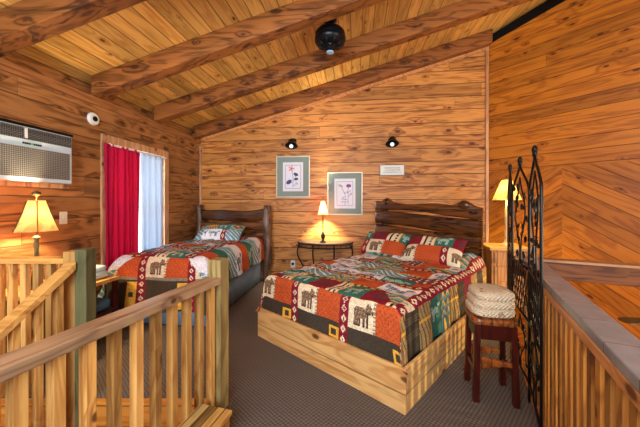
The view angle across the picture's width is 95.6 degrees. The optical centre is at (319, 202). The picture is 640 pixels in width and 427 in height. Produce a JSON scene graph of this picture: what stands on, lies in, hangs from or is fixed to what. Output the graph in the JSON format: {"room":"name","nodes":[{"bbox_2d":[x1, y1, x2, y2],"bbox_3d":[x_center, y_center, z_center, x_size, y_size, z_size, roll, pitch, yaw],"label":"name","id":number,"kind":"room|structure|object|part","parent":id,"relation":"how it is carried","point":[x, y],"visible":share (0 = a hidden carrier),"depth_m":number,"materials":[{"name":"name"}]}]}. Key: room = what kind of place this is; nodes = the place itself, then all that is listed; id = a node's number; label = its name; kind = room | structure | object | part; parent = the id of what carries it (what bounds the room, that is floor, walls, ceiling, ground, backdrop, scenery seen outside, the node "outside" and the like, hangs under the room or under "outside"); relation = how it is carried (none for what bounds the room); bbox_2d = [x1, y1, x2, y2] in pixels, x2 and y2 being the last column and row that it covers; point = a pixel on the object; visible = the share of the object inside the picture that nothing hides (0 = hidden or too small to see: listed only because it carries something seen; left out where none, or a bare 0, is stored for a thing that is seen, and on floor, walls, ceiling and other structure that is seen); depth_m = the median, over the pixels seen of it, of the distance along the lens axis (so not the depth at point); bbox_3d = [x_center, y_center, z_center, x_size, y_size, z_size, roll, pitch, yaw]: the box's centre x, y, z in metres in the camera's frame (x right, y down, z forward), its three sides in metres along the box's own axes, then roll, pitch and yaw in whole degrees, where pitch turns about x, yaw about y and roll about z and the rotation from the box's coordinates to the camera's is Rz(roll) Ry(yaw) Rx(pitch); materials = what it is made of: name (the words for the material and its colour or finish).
{"room":"hotel room","nodes":[
{"label":"hotel room","id":0,"kind":"room"},
{"bbox_2d":[0,51,199,352],"bbox_3d":[-2.655,1.175,2.034,0.301,5.250,6.600,0,0,7],"label":"wall","id":1,"kind":"structure","parent":0,"point":[22,100],"depth_m":2.88,"materials":[{"name":"brown wood"}]},
{"bbox_2d":[0,118,72,188],"bbox_3d":[-2.400,-0.386,2.386,0.121,0.502,0.760,0,0,7],"label":"air conditioner","id":2,"kind":"object","parent":1,"relation":"attached to","point":[30,155],"visible":1,"depth_m":2.38,"materials":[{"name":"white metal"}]},
{"bbox_3d":[-2.350,-0.560,2.319,0.005,0.080,0.020,0,0,7],"label":"vent knob","id":3,"kind":"part","parent":2,"relation":"part of","materials":[{"name":"white plastic"}]},
{"bbox_3d":[-2.450,-0.385,2.397,0.020,0.500,0.750,0,0,7],"label":"surround trim","id":4,"kind":"part","parent":2,"relation":"part of","materials":[{"name":"brown wood"}]},
{"bbox_2d":[0,142,69,179],"bbox_3d":[-2.351,-0.330,2.360,0.006,0.240,0.640,0,0,7],"label":"grille","id":5,"kind":"object","parent":2,"relation":"attached to","point":[17,160],"depth_m":2.37,"materials":[{"name":"grey plastic"}]},
{"bbox_2d":[0,122,70,147],"bbox_3d":[-2.350,-0.557,2.367,0.006,0.095,0.655,0,0,7],"label":"vent","id":6,"kind":"object","parent":2,"relation":"attached to","point":[8,130],"depth_m":2.38,"materials":[{"name":"white plastic"}]},
{"bbox_2d":[59,212,66,223],"bbox_3d":[-2.412,0.140,2.729,0.016,0.116,0.070,0,0,7],"label":"light switch","id":7,"kind":"object","parent":1,"relation":"attached to","point":[62,215],"visible":1,"depth_m":2.72,"materials":[{"name":"white plastic"}]},
{"bbox_2d":[87,112,98,124],"bbox_3d":[-2.364,-0.880,3.036,0.036,0.132,0.132,0,0,7],"label":"smoke detector","id":8,"kind":"object","parent":1,"relation":"attached to","point":[93,119],"visible":1,"depth_m":3.01,"materials":[{"name":"white plastic"}]},
{"bbox_2d":[0,58,200,144],"bbox_3d":[-2.580,-1.077,1.949,0.168,0.085,6.450,0,0,7],"label":"trim","id":9,"kind":"structure","parent":1,"relation":"attached to","point":[5,65],"depth_m":2.90,"materials":[{"name":"brown wood"}]},
{"bbox_2d":[100,133,168,264],"bbox_3d":[-2.328,0.060,3.692,0.150,1.620,1.130,0,0,7],"label":"window","id":10,"kind":"structure","parent":1,"relation":"in","point":[104,138],"depth_m":3.44,"materials":[{"name":"brown wood"}]},
{"bbox_2d":[111,144,166,158],"bbox_3d":[-2.254,-0.640,3.683,0.019,0.018,0.950,0,0,7],"label":"curtain rod","id":11,"kind":"object","parent":10,"relation":"attached to","point":[111,144],"visible":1,"depth_m":3.63,"materials":[{"name":"white plastic"}]},
{"bbox_2d":[104,143,139,270],"bbox_3d":[-2.292,0.155,3.377,0.066,1.610,0.526,0,0,7],"label":"curtain","id":12,"kind":"object","parent":11,"relation":"hanging from","point":[121,165],"visible":0.66,"depth_m":3.34,"materials":[{"name":"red fabric"}]},
{"bbox_2d":[140,152,162,250],"bbox_3d":[-2.234,0.160,3.858,0.074,1.600,0.437,0,0,7],"label":"sheer curtain","id":13,"kind":"object","parent":11,"relation":"hanging from","point":[151,166],"visible":0.76,"depth_m":3.86,"materials":[{"name":"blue fabric"}]},
{"bbox_2d":[1,278,537,426],"bbox_3d":[-0.059,1.425,1.888,4.890,0.250,5.966,0,0,7],"label":"floor","id":14,"kind":"structure","parent":0,"point":[270,386],"depth_m":1.99,"materials":[{"name":"carpet"}]},
{"bbox_2d":[6,280,44,338],"bbox_3d":[-2.248,0.985,2.300,0.400,0.630,0.440,0,0,7],"label":"side table","id":15,"kind":"object","parent":14,"relation":"on","point":[43,280],"visible":0.09,"depth_m":2.33,"materials":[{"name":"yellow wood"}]},
{"bbox_2d":[12,191,59,289],"bbox_3d":[-2.248,0.287,2.300,0.307,0.765,0.268,0,0,-17],"label":"table lamp","id":16,"kind":"object","parent":15,"relation":"on","point":[36,216],"visible":0.72,"depth_m":2.25,"materials":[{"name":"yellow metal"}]},
{"bbox_3d":[-2.248,0.100,2.300,0.300,0.240,0.260,0,0,-17],"label":"lamp shade","id":17,"kind":"part","parent":16,"relation":"part of","materials":[{"name":"yellow fabric"}]},
{"bbox_3d":[-2.394,1.000,2.509,0.040,0.600,0.040,0,0,7],"label":"leg","id":18,"kind":"part","parent":15,"relation":"part of","materials":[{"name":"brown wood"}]},
{"bbox_2d":[0,248,95,426],"bbox_3d":[-2.055,1.278,1.361,1.110,1.957,1.249,0,0,0],"label":"stair railing","id":19,"kind":"object","parent":14,"relation":"on","point":[68,292],"visible":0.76,"depth_m":1.87,"materials":[{"name":"brown wood"}]},
{"bbox_3d":[-2.135,0.383,1.942,0.950,0.035,0.085,0,0,0],"label":"handrail","id":20,"kind":"part","parent":19,"relation":"part of","materials":[{"name":"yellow wood"}]},
{"bbox_3d":[-1.743,0.860,1.301,0.084,0.967,1.150,0,0,15],"label":"sloping handrail","id":21,"kind":"part","parent":19,"relation":"part of","materials":[{"name":"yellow wood"}]},
{"bbox_3d":[-1.620,0.927,1.907,0.080,1.225,0.075,0,0,0],"label":"newel post","id":22,"kind":"part","parent":19,"relation":"part of","materials":[{"name":"brown wood"}]},
{"bbox_3d":[-1.538,0.920,1.903,0.075,1.240,0.085,0,0,0],"label":"newel post","id":23,"kind":"part","parent":19,"relation":"part of","materials":[{"name":"green wood"}]},
{"bbox_2d":[96,275,118,318],"bbox_3d":[-2.129,1.008,2.720,0.300,0.585,0.300,0,0,7],"label":"end table","id":24,"kind":"object","parent":14,"relation":"on","point":[114,279],"visible":0.17,"depth_m":2.80,"materials":[{"name":"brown wood"}]},
{"bbox_3d":[-2.024,1.025,2.587,0.040,0.550,0.040,0,0,7],"label":"leg","id":25,"kind":"part","parent":24,"relation":"part of","materials":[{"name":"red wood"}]},
{"bbox_2d":[96,265,107,279],"bbox_3d":[-2.139,0.652,2.721,0.200,0.125,0.220,0,0,7],"label":"folded towel","id":26,"kind":"object","parent":24,"relation":"on","point":[101,272],"visible":0.3,"depth_m":2.72,"materials":[{"name":"white fabric"}]},
{"bbox_2d":[97,298,109,311],"bbox_3d":[-2.129,0.960,2.720,0.240,0.100,0.200,0,0,7],"label":"folded towel","id":27,"kind":"object","parent":24,"relation":"on","point":[102,303],"visible":0.28,"depth_m":2.71,"materials":[{"name":"fabric"}]},
{"bbox_2d":[96,306,118,317],"bbox_3d":[-2.129,1.020,2.720,0.300,0.020,0.260,0,0,7],"label":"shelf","id":28,"kind":"object","parent":24,"relation":"attached to","point":[111,308],"depth_m":2.72,"materials":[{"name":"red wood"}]},
{"bbox_3d":[-1.996,1.025,2.825,0.040,0.550,0.040,0,0,7],"label":"leg","id":29,"kind":"part","parent":24,"relation":"part of","materials":[{"name":"red wood"}]},
{"bbox_2d":[0,257,228,426],"bbox_3d":[-0.900,0.948,0.930,0.106,1.185,1.990,0,0,15],"label":"stair railing","id":30,"kind":"object","parent":14,"relation":"on","point":[15,365],"visible":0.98,"depth_m":1.26,"materials":[{"name":"brown wood"}]},
{"bbox_3d":[-0.912,0.480,0.887,0.105,0.040,1.900,0,0,15],"label":"handrail","id":31,"kind":"part","parent":30,"relation":"part of","materials":[{"name":"brown wood"}]},
{"bbox_3d":[-0.645,0.897,1.845,0.090,1.085,0.090,0,0,15],"label":"newel post","id":32,"kind":"part","parent":30,"relation":"part of","materials":[{"name":"beige wood"}]},
{"bbox_2d":[119,262,260,325],"bbox_3d":[-1.590,0.945,3.939,1.056,0.650,1.808,0,0,7],"label":"bed","id":33,"kind":"object","parent":14,"relation":"on","point":[239,285],"visible":0.1,"depth_m":3.91,"materials":[{"name":"fabric"},{"name":"wood"}]},
{"bbox_2d":[97,237,263,315],"bbox_3d":[-1.608,0.882,3.889,1.344,0.671,1.942,0,0,7],"label":"quilt","id":34,"kind":"object","parent":33,"relation":"on","point":[143,275],"visible":0.77,"depth_m":3.07,"materials":[{"name":"multicoloured fabric"}]},
{"bbox_2d":[194,224,245,239],"bbox_3d":[-1.574,0.477,4.574,0.740,0.266,0.308,0,0,7],"label":"pillow","id":35,"kind":"object","parent":33,"relation":"on","point":[213,231],"visible":0.84,"depth_m":4.47,"materials":[{"name":"multicoloured fabric"}]},
{"bbox_2d":[179,404,231,426],"bbox_3d":[-0.659,1.220,1.336,0.200,0.160,0.600,0,0,15],"label":"step","id":36,"kind":"structure","parent":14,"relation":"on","point":[204,415],"depth_m":1.55,"materials":[{"name":"brown wood"}]},
{"bbox_2d":[195,204,271,281],"bbox_3d":[-1.465,0.663,4.894,1.361,1.278,0.180,0,0,7],"label":"headboard","id":37,"kind":"object","parent":14,"relation":"on","point":[252,229],"visible":0.54,"depth_m":4.83,"materials":[{"name":"brown wood"}]},
{"bbox_3d":[-2.069,0.663,4.970,0.142,1.278,0.138,0,0,7],"label":"log post","id":38,"kind":"part","parent":37,"relation":"part of","materials":[{"name":"brown wood"}]},
{"bbox_3d":[-0.881,0.668,4.824,0.164,1.268,0.183,0,0,-38],"label":"log post","id":39,"kind":"part","parent":37,"relation":"part of","materials":[{"name":"brown wood"}]},
{"bbox_2d":[297,241,353,265],"bbox_3d":[0.070,0.964,4.686,0.960,0.658,0.341,0,0,7],"label":"console table","id":40,"kind":"object","parent":14,"relation":"on","point":[317,243],"visible":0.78,"depth_m":4.59,"materials":[{"name":"metal"}]},
{"bbox_3d":[-0.310,0.977,4.793,0.152,0.632,0.021,0,0,-9],"label":"leg","id":41,"kind":"part","parent":40,"relation":"part of","materials":[{"name":"black metal"}]},
{"bbox_3d":[-0.097,0.977,4.598,0.021,0.625,0.076,0,0,36],"label":"leg","id":42,"kind":"part","parent":40,"relation":"part of","materials":[{"name":"black metal"}]},
{"bbox_2d":[318,198,327,242],"bbox_3d":[0.048,0.270,4.678,0.176,0.730,0.176,0,0,7],"label":"table lamp","id":43,"kind":"object","parent":40,"relation":"on","point":[322,211],"visible":1,"depth_m":4.64,"materials":[{"name":"beige fabric"}]},
{"bbox_3d":[0.048,0.080,4.678,0.176,0.210,0.176,0,0,7],"label":"lamp shade","id":44,"kind":"part","parent":43,"relation":"part of","materials":[{"name":"white fabric"}]},
{"bbox_2d":[258,307,472,414],"bbox_3d":[0.676,1.020,3.071,1.558,0.560,2.100,0,0,43],"label":"bed","id":45,"kind":"object","parent":14,"relation":"on","point":[383,380],"visible":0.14,"depth_m":2.11,"materials":[{"name":"pine"},{"name":"fabric"}]},
{"bbox_2d":[255,250,485,375],"bbox_3d":[0.659,0.813,3.056,1.613,0.484,2.102,0,0,43],"label":"quilt","id":46,"kind":"object","parent":45,"relation":"on","point":[391,308],"visible":0.79,"depth_m":2.37,"materials":[{"name":"multicoloured fabric"}]},
{"bbox_2d":[358,231,410,255],"bbox_3d":[0.872,0.556,3.931,0.670,0.304,0.320,0,0,43],"label":"pillow","id":47,"kind":"object","parent":46,"relation":"on","point":[379,242],"visible":0.91,"depth_m":3.82,"materials":[{"name":"multicoloured fabric"}]},
{"bbox_2d":[401,235,467,267],"bbox_3d":[1.332,0.556,3.414,0.690,0.304,0.320,0,0,43],"label":"pillow","id":48,"kind":"object","parent":46,"relation":"on","point":[444,251],"visible":0.95,"depth_m":3.31,"materials":[{"name":"multicoloured fabric"}]},
{"bbox_2d":[375,198,482,258],"bbox_3d":[1.401,0.610,3.938,1.460,1.380,0.125,0,0,43],"label":"headboard","id":49,"kind":"object","parent":14,"relation":"on","point":[470,229],"visible":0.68,"depth_m":3.76,"materials":[{"name":"brown wood"}]},
{"bbox_2d":[464,307,520,408],"bbox_3d":[1.165,1.024,1.990,0.277,0.551,0.277,0,0,14],"label":"stool","id":50,"kind":"object","parent":14,"relation":"on","point":[501,330],"visible":0.83,"depth_m":1.89,"materials":[{"name":"brown wood"}]},
{"bbox_3d":[1.084,1.046,2.125,0.049,0.508,0.049,0,0,14],"label":"leg","id":51,"kind":"part","parent":50,"relation":"part of","materials":[{"name":"red wood"}]},
{"bbox_3d":[1.030,1.046,1.909,0.049,0.508,0.049,0,0,14],"label":"leg","id":52,"kind":"part","parent":50,"relation":"part of","materials":[{"name":"red wood"}]},
{"bbox_2d":[465,283,514,318],"bbox_3d":[1.161,0.665,1.994,0.272,0.176,0.276,0,0,11],"label":"folded blanket","id":53,"kind":"object","parent":50,"relation":"on","point":[483,299],"visible":1,"depth_m":1.88,"materials":[{"name":"beige fabric"}]},
{"bbox_3d":[1.165,0.773,1.990,0.277,0.048,0.277,0,0,14],"label":"seat","id":54,"kind":"part","parent":50,"relation":"part of","materials":[{"name":"brown wood"}]},
{"bbox_3d":[1.300,1.046,2.071,0.049,0.508,0.049,0,0,14],"label":"leg","id":55,"kind":"part","parent":50,"relation":"part of","materials":[{"name":"red wood"}]},
{"bbox_3d":[1.246,1.046,1.855,0.049,0.508,0.049,0,0,14],"label":"leg","id":56,"kind":"part","parent":50,"relation":"part of","materials":[{"name":"red wood"}]},
{"bbox_2d":[481,243,531,306],"bbox_3d":[2.429,0.930,3.835,0.480,0.740,0.470,0,0,12],"label":"nightstand","id":57,"kind":"object","parent":14,"relation":"on","point":[494,255],"visible":0.27,"depth_m":3.66,"materials":[{"name":"brown wood"}]},
{"bbox_2d":[492,176,521,246],"bbox_3d":[2.440,0.100,3.790,0.344,0.920,0.298,0,0,-11],"label":"table lamp","id":58,"kind":"object","parent":57,"relation":"on","point":[501,193],"visible":0.58,"depth_m":3.75,"materials":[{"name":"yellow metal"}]},
{"bbox_3d":[2.440,-0.170,3.790,0.344,0.260,0.298,0,0,-11],"label":"lamp shade","id":59,"kind":"part","parent":58,"relation":"part of","materials":[{"name":"yellow fabric"}]},
{"bbox_3d":[2.386,1.000,3.637,0.360,0.400,0.015,0,0,12],"label":"cabinet door","id":60,"kind":"part","parent":57,"relation":"part of","materials":[{"name":"brown wood"}]},
{"bbox_3d":[2.386,0.690,3.637,0.360,0.140,0.015,0,0,12],"label":"drawer","id":61,"kind":"part","parent":57,"relation":"part of","materials":[{"name":"brown wood"}]},
{"bbox_2d":[507,145,542,426],"bbox_3d":[1.457,0.482,2.112,0.050,1.636,1.390,0,0,26],"label":"folding screen","id":62,"kind":"object","parent":14,"relation":"on","point":[534,305],"visible":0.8,"depth_m":1.86,"materials":[{"name":"black metal"}]},
{"bbox_3d":[1.657,0.506,2.529,0.016,1.588,0.467,0,0,30],"label":"panel frame","id":63,"kind":"part","parent":62,"relation":"part of","materials":[{"name":"black metal"}]},
{"bbox_3d":[1.457,0.506,2.112,0.016,1.588,0.467,0,0,22],"label":"panel frame","id":64,"kind":"part","parent":62,"relation":"part of","materials":[{"name":"black metal"}]},
{"bbox_3d":[1.256,0.506,1.696,0.016,1.588,0.467,0,0,30],"label":"panel frame","id":65,"kind":"part","parent":62,"relation":"part of","materials":[{"name":"black metal"}]},
{"bbox_2d":[522,257,639,426],"bbox_3d":[0.917,0.860,0.877,0.107,0.880,3.070,0,0,27],"label":"loft railing","id":66,"kind":"object","parent":14,"relation":"on","point":[591,362],"visible":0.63,"depth_m":1.10,"materials":[{"name":"wood"}]},
{"bbox_3d":[0.917,1.270,0.877,0.085,0.060,3.070,0,0,27],"label":"rail","id":67,"kind":"part","parent":66,"relation":"part of","materials":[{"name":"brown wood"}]},
{"bbox_2d":[0,0,546,129],"bbox_3d":[2.814,-2.250,1.321,11.330,1.986,6.800,0,0,7],"label":"ceiling","id":68,"kind":"structure","parent":0,"point":[145,28],"depth_m":3.32,"materials":[{"name":"brown wood"}]},
{"bbox_2d":[0,0,146,56],"bbox_3d":[0.624,-2.095,1.803,6.295,1.936,0.150,0,0,7],"label":"ceiling beam","id":69,"kind":"structure","parent":68,"relation":"attached to","point":[24,23],"depth_m":2.07,"materials":[{"name":"brown wood"}]},
{"bbox_2d":[91,0,386,99],"bbox_3d":[0.736,-2.095,2.731,6.295,1.936,0.151,0,0,7],"label":"ceiling beam","id":70,"kind":"structure","parent":68,"relation":"attached to","point":[299,15],"depth_m":2.89,"materials":[{"name":"brown wood"}]},
{"bbox_2d":[617,317,639,324],"bbox_3d":[3.082,-0.930,2.405,1.076,3.880,1.193,0,0,0],"label":"ceiling fan","id":71,"kind":"object","parent":70,"relation":"hanging from","point":[630,320],"visible":1,"depth_m":2.45,"materials":[{"name":"brown wood"}]},
{"bbox_2d":[315,18,345,54],"bbox_3d":[0.110,-1.841,3.160,0.338,0.412,0.338,0,0,0],"label":"ceiling light","id":72,"kind":"object","parent":68,"relation":"hanging from","point":[330,37],"visible":0.93,"depth_m":3.06,"materials":[{"name":"black metal"}]},
{"bbox_3d":[0.110,-1.849,3.160,0.330,0.105,0.330,0,0,0],"label":"motor","id":73,"kind":"part","parent":72,"relation":"part of","materials":[{"name":"black metal"}]},
{"bbox_2d":[154,0,531,123],"bbox_3d":[0.851,-2.095,3.679,6.295,1.936,0.150,0,0,7],"label":"ceiling beam","id":74,"kind":"structure","parent":68,"relation":"attached to","point":[464,11],"depth_m":3.71,"materials":[{"name":"brown wood"}]},
{"bbox_2d":[195,29,492,138],"bbox_3d":[0.243,-1.893,4.778,4.825,1.532,0.150,0,0,7],"label":"ceiling beam","id":75,"kind":"structure","parent":68,"relation":"attached to","point":[483,39],"depth_m":4.69,"materials":[{"name":"brown wood"}]},
{"bbox_2d":[192,52,484,277],"bbox_3d":[0.195,0.569,4.937,4.960,6.463,0.150,0,0,7],"label":"wall","id":76,"kind":"structure","parent":0,"point":[436,115],"depth_m":4.80,"materials":[{"name":"brown wood"}]},
{"bbox_2d":[199,145,201,204],"bbox_3d":[-2.110,0.135,5.126,0.040,2.330,0.030,0,0,7],"label":"trim","id":77,"kind":"structure","parent":76,"relation":"attached to","point":[200,146],"depth_m":5.11,"materials":[{"name":"brown wood"}]},
{"bbox_2d":[285,138,296,148],"bbox_3d":[-0.478,-1.004,4.844,0.212,0.182,0.204,0,0,7],"label":"wall light","id":78,"kind":"object","parent":76,"relation":"attached to","point":[291,144],"visible":1,"depth_m":4.85,"materials":[{"name":"black metal"}]},
{"bbox_2d":[276,156,309,197],"bbox_3d":[-0.460,-0.445,4.926,0.581,0.705,0.030,0,0,7],"label":"framed picture","id":79,"kind":"object","parent":76,"relation":"attached to","point":[292,172],"visible":1,"depth_m":4.93,"materials":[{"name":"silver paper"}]},
{"bbox_2d":[283,162,302,190],"bbox_3d":[-0.459,-0.445,4.927,0.349,0.493,0.001,0,0,7],"label":"print","id":80,"kind":"object","parent":79,"relation":"attached to","point":[292,171],"depth_m":4.93},
{"bbox_2d":[291,260,294,267],"bbox_3d":[-0.462,1.039,4.926,0.080,0.124,0.030,0,0,7],"label":"wall outlet","id":81,"kind":"object","parent":76,"relation":"attached to","point":[292,261],"visible":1,"depth_m":4.93,"materials":[{"name":"white plastic"}]},
{"bbox_2d":[202,47,485,140],"bbox_3d":[0.258,-1.766,4.838,4.710,1.345,0.031,0,0,7],"label":"trim","id":82,"kind":"structure","parent":76,"relation":"attached to","point":[482,49],"depth_m":4.80,"materials":[{"name":"brown wood"}]},
{"bbox_2d":[327,172,362,214],"bbox_3d":[0.413,-0.157,4.820,0.582,0.711,0.031,0,0,7],"label":"framed picture","id":83,"kind":"object","parent":76,"relation":"attached to","point":[344,189],"visible":0.99,"depth_m":4.82,"materials":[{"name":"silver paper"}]},
{"bbox_2d":[334,179,354,208],"bbox_3d":[0.413,-0.157,4.822,0.349,0.498,0.001,0,0,7],"label":"print","id":84,"kind":"object","parent":83,"relation":"attached to","point":[344,189],"depth_m":4.82},
{"bbox_2d":[385,136,398,146],"bbox_3d":[1.155,-0.996,4.647,0.212,0.182,0.204,0,0,7],"label":"wall light","id":85,"kind":"object","parent":76,"relation":"attached to","point":[392,142],"visible":1,"depth_m":4.64,"materials":[{"name":"black metal"}]},
{"bbox_2d":[380,163,404,175],"bbox_3d":[1.175,-0.551,4.732,0.400,0.207,0.023,0,0,7],"label":"wall sign","id":86,"kind":"object","parent":76,"relation":"attached to","point":[385,170],"visible":1,"depth_m":4.72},
{"bbox_2d":[485,46,488,242],"bbox_3d":[2.623,-0.601,4.553,0.045,3.803,0.030,0,0,7],"label":"trim","id":87,"kind":"structure","parent":76,"relation":"attached to","point":[487,48],"depth_m":4.54,"materials":[{"name":"brown wood"}]},
{"bbox_2d":[489,0,639,406],"bbox_3d":[4.829,0.100,1.701,0.100,7.400,7.200,0,0,-37],"label":"wall","id":88,"kind":"structure","parent":0,"point":[565,82],"depth_m":3.70,"materials":[{"name":"brown wood"}]},
{"bbox_2d":[493,0,564,41],"bbox_3d":[4.880,-3.150,1.801,0.103,2.300,7.300,0,0,-36],"label":"trim","id":89,"kind":"structure","parent":88,"relation":"attached to","point":[547,5],"depth_m":4.22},
{"bbox_2d":[514,255,639,286],"bbox_3d":[2.989,0.493,1.569,3.250,0.143,0.110,0,0,27],"label":"cross beam","id":90,"kind":"structure","parent":88,"relation":"attached to","point":[601,272],"depth_m":2.04,"materials":[{"name":"brown wood"}]}
]}

